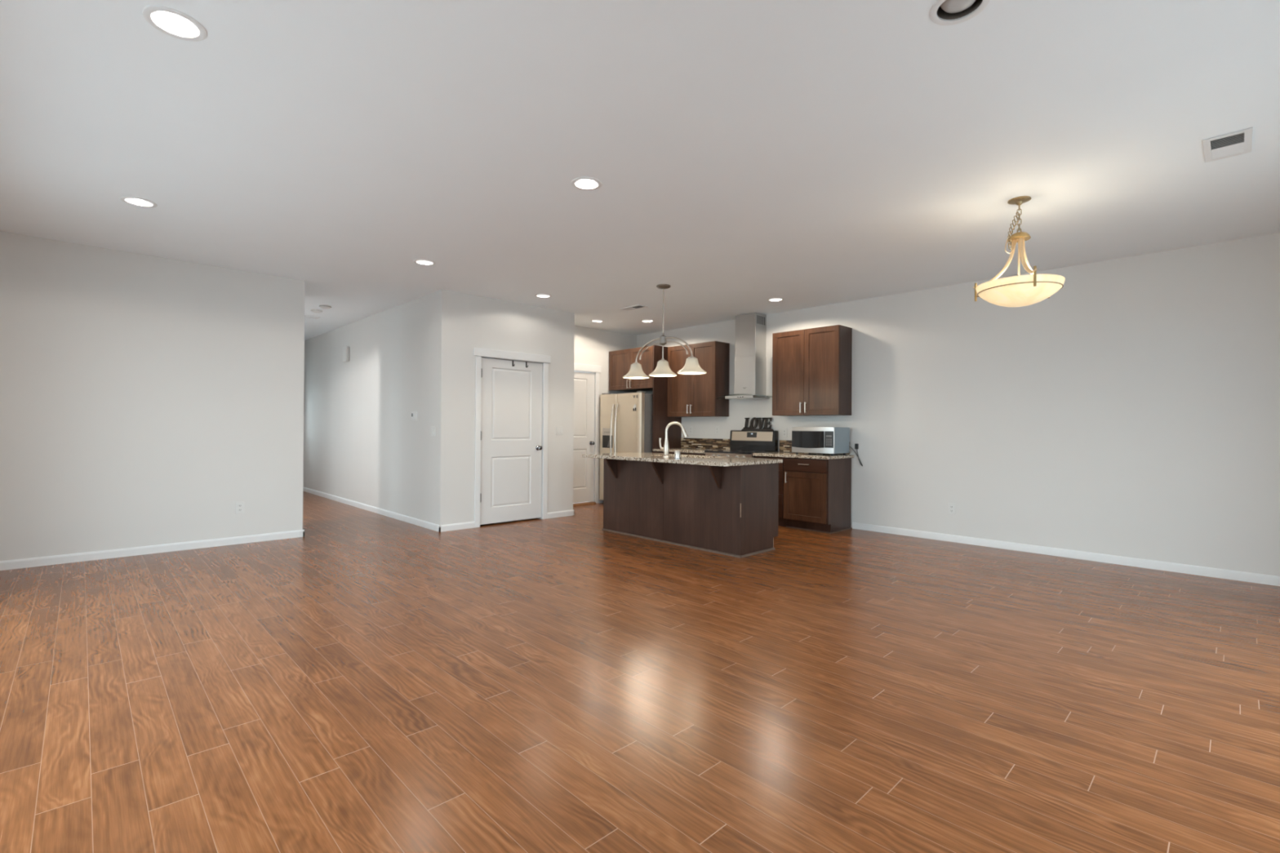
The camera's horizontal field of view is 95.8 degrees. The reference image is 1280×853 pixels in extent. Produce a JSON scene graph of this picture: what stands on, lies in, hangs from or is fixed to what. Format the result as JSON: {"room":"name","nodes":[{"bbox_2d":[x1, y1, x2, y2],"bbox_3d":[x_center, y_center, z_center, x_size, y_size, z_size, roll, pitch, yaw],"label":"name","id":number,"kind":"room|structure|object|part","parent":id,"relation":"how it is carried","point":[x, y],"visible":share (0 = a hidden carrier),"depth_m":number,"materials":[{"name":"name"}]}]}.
{"room":"empty living room","nodes":[
{"label":"empty living room","id":0,"kind":"room"},
{"bbox_2d":[0,231,304,560],"bbox_3d":[-4.494,-0.201,5.410,2.375,2.743,0.115,1,0,-44],"label":"wall","id":1,"kind":"structure","parent":0,"point":[144,398],"depth_m":5.27,"materials":[{"name":"paint"}]},
{"bbox_2d":[0,529,304,570],"bbox_3d":[-4.768,1.132,5.689,2.389,0.075,0.918,1,0,-44],"label":"baseboard","id":2,"kind":"structure","parent":1,"relation":"attached to","point":[126,552],"depth_m":5.27,"materials":[{"name":"white wood"}]},
{"bbox_2d":[235,501,244,513],"bbox_3d":[-4.009,0.813,5.797,0.072,0.116,0.008,1,0,-44],"label":"wall outlet","id":3,"kind":"object","parent":1,"relation":"attached to","point":[239,505],"visible":1,"depth_m":5.80,"materials":[{"name":"white plastic"}]},
{"bbox_2d":[302,372,304,486],"bbox_3d":[-6.606,-0.202,10.175,1.442,2.743,0.115,1,0,-44],"label":"wall","id":4,"kind":"structure","parent":0,"point":[304,372],"depth_m":10.55,"materials":[{"name":"paint"}]},
{"bbox_2d":[303,291,437,524],"bbox_3d":[-4.189,-0.189,8.629,0.115,2.743,5.469,1,0,-44],"label":"wall","id":5,"kind":"structure","parent":0,"point":[362,443],"depth_m":7.94,"materials":[{"name":"paint"}]},
{"bbox_2d":[342,346,349,361],"bbox_3d":[-4.479,-1.102,8.816,0.055,0.220,0.170,1,0,-44],"label":"door chime","id":6,"kind":"object","parent":5,"relation":"attached to","point":[345,349],"visible":1,"depth_m":8.76,"materials":[{"name":"white plastic"}]},
{"bbox_2d":[302,486,440,532],"bbox_3d":[-4.200,1.145,8.533,0.014,0.075,5.598,1,0,-44],"label":"baseboard","id":7,"kind":"structure","parent":5,"relation":"attached to","point":[414,521],"depth_m":7.83,"materials":[{"name":"white wood"}]},
{"bbox_2d":[411,411,417,421],"bbox_3d":[-2.748,-0.125,7.035,0.028,0.114,0.116,1,0,-44],"label":"thermostat","id":8,"kind":"object","parent":5,"relation":"attached to","point":[414,415],"visible":1,"depth_m":7.01,"materials":[{"name":"white plastic"}]},
{"bbox_2d":[431,426,435,436],"bbox_3d":[-2.387,0.057,6.671,0.011,0.116,0.118,1,0,-44],"label":"light switch","id":9,"kind":"object","parent":5,"relation":"attached to","point":[433,428],"visible":1,"depth_m":6.66,"materials":[{"name":"white plastic"}]},
{"bbox_2d":[435,288,574,524],"bbox_3d":[-1.614,-0.175,7.234,1.879,2.743,0.115,1,0,-44],"label":"wall","id":10,"kind":"structure","parent":0,"point":[465,322],"depth_m":6.83,"materials":[{"name":"paint"}]},
{"bbox_2d":[439,509,574,532],"bbox_3d":[-1.841,1.158,7.455,1.907,0.075,0.768,1,0,-44],"label":"baseboard","id":11,"kind":"structure","parent":10,"relation":"attached to","point":[454,526],"depth_m":6.77,"materials":[{"name":"white wood"}]},
{"bbox_2d":[480,357,542,524],"bbox_3d":[-1.582,0.177,7.179,0.893,1.995,0.105,1,0,-44],"label":"door","id":12,"kind":"structure","parent":10,"relation":"in","point":[511,397],"depth_m":7.18,"materials":[{"name":"white wood"}]},
{"bbox_3d":[-1.294,0.275,7.433,0.064,0.064,0.070,1,0,-44],"label":"knob","id":13,"kind":"part","parent":12,"relation":"part of","materials":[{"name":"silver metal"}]},
{"bbox_2d":[473,347,551,527],"bbox_3d":[-1.610,0.136,7.221,1.081,2.125,0.141,1,0,-44],"label":"trim","id":14,"kind":"structure","parent":10,"relation":"attached to","point":[480,353],"depth_m":7.16,"materials":[{"name":"white wood"}]},
{"bbox_2d":[573,325,636,497],"bbox_3d":[-0.828,-0.164,9.043,1.997,2.743,0.115,1,0,-44],"label":"wall","id":15,"kind":"structure","parent":0,"point":[592,346],"depth_m":9.15,"materials":[{"name":"paint"}]},
{"bbox_2d":[573,371,595,503],"bbox_3d":[-1.024,0.165,8.768,0.875,2.012,0.105,1,0,-44],"label":"door","id":16,"kind":"structure","parent":15,"relation":"in","point":[584,382],"depth_m":8.94,"materials":[{"name":"white wood"}]},
{"bbox_2d":[573,501,595,506],"bbox_3d":[-1.052,1.192,8.798,0.871,0.028,0.165,1,0,-44],"label":"trim","id":17,"kind":"structure","parent":15,"relation":"attached to","point":[590,502],"depth_m":8.89,"materials":[{"name":"brown wood"}]},
{"bbox_2d":[573,363,600,503],"bbox_3d":[-1.052,0.124,8.809,1.061,2.167,0.141,1,0,-44],"label":"trim","id":18,"kind":"structure","parent":15,"relation":"attached to","point":[596,370],"depth_m":9.08,"materials":[{"name":"white wood"}]},
{"bbox_2d":[0,491,1279,852],"bbox_3d":[-1.658,1.218,6.038,7.588,0.050,12.920,1,0,-44],"label":"floor","id":19,"kind":"structure","parent":0,"point":[364,682],"depth_m":2.52,"materials":[{"name":"brown wood"}]},
{"bbox_2d":[599,391,652,502],"bbox_3d":[-0.062,0.348,9.007,0.874,1.730,0.935,1,0,-44],"label":"refrigerator","id":20,"kind":"object","parent":19,"relation":"on","point":[623,429],"visible":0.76,"depth_m":8.64,"materials":[{"name":"white metal"}]},
{"bbox_3d":[-0.501,0.081,8.938,0.011,0.114,0.228,1,0,-44],"label":"dispenser panel","id":21,"kind":"part","parent":20,"relation":"part of","materials":[{"name":"silver metal"}]},
{"bbox_3d":[-0.482,0.324,8.975,0.088,1.643,0.396,1,0,-44],"label":"door","id":22,"kind":"part","parent":20,"relation":"part of","materials":[{"name":"silver metal"}]},
{"bbox_3d":[-0.428,0.185,8.812,0.074,1.056,0.030,1,0,-44],"label":"handle","id":23,"kind":"part","parent":20,"relation":"part of","materials":[{"name":"silver metal"}]},
{"bbox_3d":[-0.364,0.185,8.745,0.074,1.056,0.030,1,0,-44],"label":"handle","id":24,"kind":"part","parent":20,"relation":"part of","materials":[{"name":"silver metal"}]},
{"bbox_3d":[-0.155,0.325,8.637,0.088,1.643,0.533,1,0,-44],"label":"door","id":25,"kind":"part","parent":20,"relation":"part of","materials":[{"name":"silver metal"}]},
{"bbox_2d":[652,345,681,453],"bbox_3d":[0.413,0.008,8.751,0.618,2.415,0.023,1,0,-44],"label":"panel","id":26,"kind":"object","parent":19,"relation":"on","point":[660,420],"visible":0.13,"depth_m":8.65,"materials":[{"name":"brown wood"}]},
{"bbox_2d":[653,451,705,455],"bbox_3d":[0.737,0.793,8.367,0.614,0.849,0.978,1,0,-44],"label":"base cabinet","id":27,"kind":"object","parent":19,"relation":"on","point":[682,453],"visible":0.04,"depth_m":8.10,"materials":[{"name":"brown wood"}]},
{"bbox_2d":[653,448,714,453],"bbox_3d":[0.756,0.350,8.382,0.633,0.035,0.983,1,0,-44],"label":"countertop","id":28,"kind":"structure","parent":27,"relation":"on","point":[671,450],"depth_m":8.19,"materials":[{"name":"beige stone"}]},
{"bbox_3d":[0.721,0.449,8.011,0.020,0.143,0.483,1,0,-44],"label":"drawer","id":29,"kind":"part","parent":27,"relation":"part of","materials":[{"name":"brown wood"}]},
{"bbox_2d":[602,458,778,558],"bbox_3d":[0.439,0.784,6.209,0.829,0.849,1.967,1,0,-44],"label":"kitchen island","id":30,"kind":"object","parent":19,"relation":"on","point":[733,511],"visible":0.8,"depth_m":5.75,"materials":[{"name":"brown wood"}]},
{"bbox_3d":[-0.091,0.781,6.404,0.012,0.849,0.950,1,0,-44],"label":"panel","id":31,"kind":"part","parent":30,"relation":"part of","materials":[{"name":"brown wood"}]},
{"bbox_2d":[582,452,782,466],"bbox_3d":[0.384,0.341,6.214,0.945,0.035,2.070,1,0,-44],"label":"island countertop","id":32,"kind":"structure","parent":30,"relation":"on","point":[712,460],"depth_m":5.83,"materials":[{"name":"beige stone"}]},
{"bbox_2d":[658,422,688,457],"bbox_3d":[0.356,0.136,6.130,0.311,0.374,0.069,0,0,-8],"label":"kitchen faucet","id":33,"kind":"object","parent":32,"relation":"on","point":[666,448],"visible":1,"depth_m":6.11,"materials":[{"name":"silver metal"}]},
{"bbox_3d":[0.241,0.189,6.118,0.080,0.136,0.031,0,0,-2],"label":"lever","id":34,"kind":"part","parent":33,"relation":"part of","materials":[{"name":"silver metal"}]},
{"bbox_3d":[0.367,0.043,6.128,0.203,0.189,0.029,0,0,-6],"label":"spout","id":35,"kind":"part","parent":33,"relation":"part of","materials":[{"name":"silver metal"}]},
{"bbox_2d":[673,450,680,458],"bbox_3d":[0.375,0.281,5.795,0.072,0.081,0.072,1,0,-44],"label":"air gap cap","id":36,"kind":"object","parent":32,"relation":"on","point":[677,453],"visible":0.98,"depth_m":5.77,"materials":[{"name":"silver metal"}]},
{"bbox_3d":[0.447,1.200,6.218,0.567,0.018,1.967,1,0,-44],"label":"shoe molding","id":37,"kind":"part","parent":30,"relation":"part of","materials":[{"name":"brown wood"}]},
{"bbox_3d":[0.586,0.784,5.703,0.012,0.849,0.974,1,0,-44],"label":"panel","id":38,"kind":"part","parent":30,"relation":"part of","materials":[{"name":"brown wood"}]},
{"bbox_3d":[1.151,0.787,5.563,0.630,0.849,0.014,1,0,-44],"label":"panel","id":39,"kind":"part","parent":30,"relation":"part of","materials":[{"name":"brown wood"}]},
{"bbox_2d":[704,430,778,457],"bbox_3d":[1.345,0.626,7.729,0.664,1.148,0.764,1,0,-44],"label":"oven range","id":40,"kind":"object","parent":19,"relation":"on","point":[743,443],"visible":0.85,"depth_m":7.80,"materials":[{"name":"black metal"}]},
{"bbox_2d":[704,449,778,454],"bbox_3d":[1.355,0.339,7.738,0.620,0.024,0.764,1,0,-44],"label":"cooktop","id":41,"kind":"object","parent":40,"relation":"in","point":[716,451],"depth_m":7.65,"materials":[{"name":"black glass"}]},
{"bbox_3d":[1.529,0.133,7.920,0.018,0.126,0.668,1,0,-44],"label":"control panel","id":42,"kind":"part","parent":40,"relation":"part of","materials":[{"name":"silver metal"}]},
{"bbox_2d":[741,417,773,431],"bbox_3d":[1.601,-0.036,7.900,0.040,0.180,0.508,1,0,-44],"label":"love sign","id":43,"kind":"object","parent":40,"relation":"on","point":[751,427],"visible":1,"depth_m":7.87,"materials":[{"name":"wood"}]},
{"bbox_2d":[754,456,786,527],"bbox_3d":[1.768,0.797,7.301,0.614,0.849,0.421,1,0,-44],"label":"base cabinet","id":44,"kind":"object","parent":19,"relation":"on","point":[781,522],"visible":0.24,"depth_m":6.99,"materials":[{"name":"brown wood"}]},
{"bbox_3d":[1.583,0.453,7.120,0.020,0.143,0.413,1,0,-44],"label":"drawer","id":45,"kind":"part","parent":44,"relation":"part of","materials":[{"name":"brown wood"}]},
{"bbox_3d":[1.579,0.963,7.119,0.020,0.283,0.413,1,0,-44],"label":"drawer","id":46,"kind":"part","parent":44,"relation":"part of","materials":[{"name":"brown wood"}]},
{"bbox_3d":[1.581,0.673,7.119,0.020,0.283,0.413,1,0,-44],"label":"drawer","id":47,"kind":"part","parent":44,"relation":"part of","materials":[{"name":"brown wood"}]},
{"bbox_2d":[783,457,852,533],"bbox_3d":[2.120,0.798,6.936,0.614,0.849,0.589,1,0,-44],"label":"base cabinet","id":48,"kind":"object","parent":19,"relation":"on","point":[817,492],"visible":1,"depth_m":6.75,"materials":[{"name":"brown wood"}]},
{"bbox_2d":[752,452,854,459],"bbox_3d":[1.994,0.355,7.101,0.633,0.035,1.027,1,0,-44],"label":"countertop","id":49,"kind":"structure","parent":48,"relation":"on","point":[788,455],"depth_m":6.88,"materials":[{"name":"beige stone"}]},
{"bbox_2d":[791,426,849,455],"bbox_3d":[2.176,0.173,6.987,0.406,0.330,0.549,1,0,-44],"label":"microwave oven","id":50,"kind":"object","parent":49,"relation":"on","point":[824,440],"visible":1,"depth_m":6.82,"materials":[{"name":"silver metal"}]},
{"bbox_3d":[1.996,0.155,6.892,0.014,0.203,0.430,1,0,-43],"label":"door","id":51,"kind":"part","parent":50,"relation":"part of","materials":[{"name":"black glass"}]},
{"bbox_3d":[2.189,0.151,6.699,0.108,0.193,0.005,0,0,41],"label":"control panel","id":52,"kind":"part","parent":50,"relation":"part of","materials":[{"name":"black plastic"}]},
{"bbox_3d":[1.927,0.454,6.764,0.020,0.143,0.554,1,0,-44],"label":"drawer","id":53,"kind":"part","parent":48,"relation":"part of","materials":[{"name":"brown wood"}]},
{"bbox_3d":[1.925,0.821,6.763,0.020,0.570,0.554,1,0,-44],"label":"door","id":54,"kind":"part","parent":48,"relation":"part of","materials":[{"name":"brown wood"}]},
{"bbox_3d":[2.156,1.216,6.972,0.507,0.014,0.589,1,0,-44],"label":"shoe molding","id":55,"kind":"part","parent":48,"relation":"part of","materials":[{"name":"brown wood"}]},
{"bbox_2d":[0,0,1279,340],"bbox_3d":[-1.637,-1.650,6.047,7.588,0.200,12.920,1,0,-44],"label":"ceiling","id":56,"kind":"structure","parent":0,"point":[744,154],"depth_m":3.12,"materials":[{"name":"paint"}]},
{"bbox_2d":[120,195,157,207],"bbox_3d":[-3.498,-1.583,4.039,0.197,0.041,0.197,1,0,-44],"label":"recessed light","id":57,"kind":"object","parent":56,"relation":"in","point":[143,202],"visible":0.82,"depth_m":4.07,"materials":[{"name":"white plastic"}]},
{"bbox_2d":[142,4,207,41],"bbox_3d":[-1.802,-1.576,2.244,0.197,0.041,0.197,1,0,-44],"label":"recessed light","id":58,"kind":"object","parent":56,"relation":"in","point":[191,29],"visible":0.92,"depth_m":2.27,"materials":[{"name":"white plastic"}]},
{"bbox_2d":[311,308,322,313],"bbox_3d":[-4.338,-1.546,7.762,0.136,0.036,0.136,1,0,-44],"label":"smoke detector","id":59,"kind":"object","parent":56,"relation":"attached to","point":[314,310],"visible":1,"depth_m":7.72,"materials":[{"name":"white plastic"}]},
{"bbox_2d":[319,304,331,308],"bbox_3d":[-4.069,-1.545,7.479,0.138,0.036,0.138,1,0,-44],"label":"smoke detector","id":60,"kind":"object","parent":56,"relation":"attached to","point":[322,306],"visible":1,"depth_m":7.43,"materials":[{"name":"white plastic"}]},
{"bbox_2d":[413,258,435,265],"bbox_3d":[-2.036,-1.568,5.468,0.197,0.041,0.197,1,0,-44],"label":"recessed light","id":61,"kind":"object","parent":56,"relation":"in","point":[420,261],"visible":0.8,"depth_m":5.51,"materials":[{"name":"white plastic"}]},
{"bbox_2d":[534,293,551,297],"bbox_3d":[-1.144,-1.558,6.827,0.197,0.041,0.197,1,0,-44],"label":"recessed light","id":62,"kind":"object","parent":56,"relation":"in","point":[540,295],"visible":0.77,"depth_m":6.88,"materials":[{"name":"white plastic"}]},
{"bbox_2d":[571,177,601,190],"bbox_3d":[-0.340,-1.561,3.685,0.197,0.041,0.197,1,0,-44],"label":"recessed light","id":63,"kind":"object","parent":56,"relation":"in","point":[580,183],"visible":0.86,"depth_m":3.72,"materials":[{"name":"white plastic"}]},
{"bbox_2d":[591,320,604,322],"bbox_3d":[-0.621,-1.549,8.406,0.197,0.041,0.197,1,0,-44],"label":"recessed light","id":64,"kind":"object","parent":56,"relation":"in","point":[593,321],"visible":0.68,"depth_m":8.47,"materials":[{"name":"white plastic"}]},
{"bbox_2d":[619,304,648,311],"bbox_3d":[-0.081,-1.530,7.455,0.160,0.008,0.364,1,0,-44],"label":"ceiling vent","id":65,"kind":"object","parent":56,"relation":"in","point":[637,306],"visible":1,"depth_m":7.44,"materials":[{"name":"white metal"}]},
{"bbox_2d":[640,320,653,322],"bbox_3d":[0.106,-1.544,8.379,0.197,0.041,0.197,1,0,-44],"label":"recessed light","id":66,"kind":"object","parent":56,"relation":"in","point":[642,321],"visible":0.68,"depth_m":8.44,"materials":[{"name":"white plastic"}]},
{"bbox_2d":[622,284,706,378],"bbox_3d":[0.250,-1.045,6.313,0.308,0.981,1.148,1,0,-44],"label":"pendant","id":67,"kind":"object","parent":56,"relation":"hanging from","point":[691,366],"visible":1,"depth_m":6.26,"materials":[{"name":"white glass"}]},
{"bbox_3d":[-0.045,-0.634,6.614,0.308,0.156,0.308,1,0,-44],"label":"lamp shade","id":68,"kind":"part","parent":67,"relation":"part of","materials":[{"name":"white glass"}]},
{"bbox_3d":[0.090,-0.851,6.476,0.017,0.246,0.402,1,0,-44],"label":"arm","id":69,"kind":"part","parent":67,"relation":"part of","materials":[{"name":"silver metal"}]},
{"bbox_3d":[0.249,-0.633,6.310,0.308,0.156,0.308,1,0,-44],"label":"lamp shade","id":70,"kind":"part","parent":67,"relation":"part of","materials":[{"name":"white glass"}]},
{"bbox_3d":[0.253,-1.239,6.311,0.015,0.533,0.015,1,0,-44],"label":"rod","id":71,"kind":"part","parent":67,"relation":"part of","materials":[{"name":"silver metal"}]},
{"bbox_3d":[0.250,-0.805,6.310,0.015,0.175,0.015,1,0,-44],"label":"stem","id":72,"kind":"part","parent":67,"relation":"part of","materials":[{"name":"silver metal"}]},
{"bbox_3d":[0.409,-0.849,6.147,0.017,0.246,0.396,1,0,-44],"label":"arm","id":73,"kind":"part","parent":67,"relation":"part of","materials":[{"name":"silver metal"}]},
{"bbox_3d":[0.539,-0.631,6.010,0.308,0.156,0.308,1,0,-44],"label":"lamp shade","id":74,"kind":"part","parent":67,"relation":"part of","materials":[{"name":"white glass"}]},
{"bbox_2d":[767,297,783,301],"bbox_3d":[1.623,-1.537,6.934,0.197,0.041,0.197,1,0,-44],"label":"recessed light","id":75,"kind":"object","parent":56,"relation":"in","point":[770,299],"visible":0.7,"depth_m":6.98,"materials":[{"name":"white plastic"}]},
{"bbox_2d":[928,0,989,25],"bbox_3d":[1.171,-1.588,2.120,0.197,0.107,0.197,1,0,-44],"label":"recessed light","id":76,"kind":"object","parent":56,"relation":"in","point":[943,12],"visible":1,"depth_m":2.15,"materials":[{"name":"white metal"}]},
{"bbox_3d":[1.171,-1.590,2.120,0.124,0.093,0.124,1,0,-44],"label":"bulb","id":77,"kind":"part","parent":76,"relation":"part of","materials":[{"name":"white glass"}]},
{"bbox_2d":[973,195,1065,306],"bbox_3d":[2.542,-1.168,3.903,0.502,0.717,0.529,1,0,-44],"label":"pendant","id":78,"kind":"object","parent":56,"relation":"hanging from","point":[1021,291],"visible":1,"depth_m":3.80,"materials":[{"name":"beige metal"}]},
{"bbox_3d":[2.503,-1.275,3.894,0.093,0.221,0.006,0,0,0],"label":"cord","id":79,"kind":"part","parent":78,"relation":"part of","materials":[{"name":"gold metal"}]},
{"bbox_3d":[2.512,-1.319,3.894,0.077,0.254,0.025,0,0,0],"label":"spare chain","id":80,"kind":"part","parent":78,"relation":"part of","materials":[{"name":"gold metal"}]},
{"bbox_3d":[2.551,-1.087,3.893,0.012,0.348,0.012,1,0,-44],"label":"stem","id":81,"kind":"part","parent":78,"relation":"part of","materials":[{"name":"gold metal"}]},
{"bbox_3d":[2.553,-1.394,3.894,0.021,0.214,0.021,0,0,-22],"label":"chain","id":82,"kind":"part","parent":78,"relation":"part of","materials":[{"name":"gold metal"}]},
{"bbox_3d":[2.550,-0.884,3.893,0.502,0.150,0.502,1,0,-44],"label":"lamp shade","id":83,"kind":"part","parent":78,"relation":"part of","materials":[{"name":"beige glass"}]},
{"bbox_2d":[1202,127,1253,162],"bbox_3d":[3.183,-1.520,3.134,0.359,0.008,0.185,1,0,-44],"label":"ceiling vent","id":84,"kind":"object","parent":56,"relation":"in","point":[1239,142],"visible":1,"depth_m":3.12,"materials":[{"name":"white metal"}]},
{"bbox_2d":[636,232,1279,576],"bbox_3d":[2.667,-0.145,6.948,0.115,2.743,7.985,1,0,-44],"label":"wall","id":85,"kind":"structure","parent":0,"point":[1131,410],"depth_m":5.38,"materials":[{"name":"paint"}]},
{"bbox_2d":[608,345,653,392],"bbox_3d":[0.053,-0.885,9.106,0.654,0.626,0.988,1,0,-44],"label":"upper cabinet","id":86,"kind":"object","parent":85,"relation":"attached to","point":[620,362],"visible":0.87,"depth_m":8.95,"materials":[{"name":"brown wood"}]},
{"bbox_3d":[-0.320,-0.887,9.088,0.020,0.622,0.490,1,0,-44],"label":"door","id":87,"kind":"part","parent":86,"relation":"part of","materials":[{"name":"brown wood"}]},
{"bbox_3d":[0.023,-0.886,8.733,0.020,0.622,0.490,1,0,-44],"label":"door","id":88,"kind":"part","parent":86,"relation":"part of","materials":[{"name":"brown wood"}]},
{"bbox_2d":[688,426,693,434],"bbox_3d":[0.774,0.054,8.815,0.008,0.116,0.072,1,0,-44],"label":"wall outlet","id":89,"kind":"object","parent":85,"relation":"attached to","point":[691,428],"visible":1,"depth_m":8.81,"materials":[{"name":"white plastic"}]},
{"bbox_2d":[666,341,729,417],"bbox_3d":[0.835,-0.670,8.504,0.364,1.053,0.910,1,0,-44],"label":"upper cabinet","id":90,"kind":"object","parent":85,"relation":"attached to","point":[703,395],"visible":0.98,"depth_m":8.28,"materials":[{"name":"brown wood"}]},
{"bbox_3d":[0.579,-0.672,8.573,0.020,1.049,0.451,1,0,-44],"label":"door","id":91,"kind":"part","parent":90,"relation":"part of","materials":[{"name":"brown wood"}]},
{"bbox_3d":[0.896,-0.671,8.245,0.020,1.049,0.451,1,0,-44],"label":"door","id":92,"kind":"part","parent":90,"relation":"part of","materials":[{"name":"brown wood"}]},
{"bbox_2d":[680,437,729,449],"bbox_3d":[0.981,0.256,8.598,0.010,0.156,0.983,1,0,-44],"label":"backsplash","id":93,"kind":"structure","parent":85,"relation":"attached to","point":[697,443],"depth_m":8.59,"materials":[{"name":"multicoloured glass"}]},
{"bbox_2d":[715,426,719,434],"bbox_3d":[1.128,0.055,8.449,0.008,0.116,0.072,1,0,-44],"label":"wall outlet","id":94,"kind":"object","parent":85,"relation":"attached to","point":[717,428],"visible":1,"depth_m":8.45,"materials":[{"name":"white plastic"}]},
{"bbox_2d":[724,312,772,399],"bbox_3d":[1.445,-0.944,7.831,0.426,1.141,0.884,1,0,-44],"label":"range hood","id":95,"kind":"object","parent":85,"relation":"attached to","point":[750,359],"visible":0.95,"depth_m":7.78,"materials":[{"name":"silver metal"}]},
{"bbox_2d":[782,428,786,437],"bbox_3d":[1.910,0.083,7.640,0.008,0.116,0.072,1,0,-44],"label":"wall outlet","id":96,"kind":"object","parent":85,"relation":"attached to","point":[784,430],"visible":1,"depth_m":7.64,"materials":[{"name":"white plastic"}]},
{"bbox_2d":[772,324,852,416],"bbox_3d":[2.112,-0.664,7.182,0.364,1.055,0.905,1,0,-44],"label":"upper cabinet","id":97,"kind":"object","parent":85,"relation":"attached to","point":[811,367],"visible":1,"depth_m":7.00,"materials":[{"name":"brown wood"}]},
{"bbox_3d":[1.857,-0.666,7.251,0.020,1.051,0.448,1,0,-44],"label":"door","id":98,"kind":"part","parent":97,"relation":"part of","materials":[{"name":"brown wood"}]},
{"bbox_3d":[2.172,-0.664,6.925,0.020,1.051,0.448,1,0,-44],"label":"door","id":99,"kind":"part","parent":97,"relation":"part of","materials":[{"name":"brown wood"}]},
{"bbox_2d":[779,440,849,454],"bbox_3d":[2.196,0.261,7.341,0.010,0.156,0.978,1,0,-44],"label":"backsplash","id":100,"kind":"structure","parent":85,"relation":"attached to","point":[785,446],"depth_m":7.61,"materials":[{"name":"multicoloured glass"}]},
{"bbox_2d":[849,444,862,466],"bbox_3d":[2.571,0.338,6.928,0.192,0.271,0.039,0,0,33],"label":"power cord","id":101,"kind":"object","parent":85,"relation":"attached to","point":[856,446],"visible":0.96,"depth_m":6.91,"materials":[{"name":"black plastic"}]},
{"bbox_2d":[948,502,955,514],"bbox_3d":[3.325,0.877,6.168,0.008,0.116,0.072,1,0,-44],"label":"wall outlet","id":102,"kind":"object","parent":85,"relation":"attached to","point":[952,507],"visible":1,"depth_m":6.17,"materials":[{"name":"white plastic"}]},
{"bbox_2d":[852,522,1279,586],"bbox_3d":[3.970,1.194,5.494,0.014,0.075,4.075,1,0,-44],"label":"baseboard","id":103,"kind":"structure","parent":85,"relation":"attached to","point":[1263,579],"depth_m":5.33,"materials":[{"name":"white wood"}]}
]}

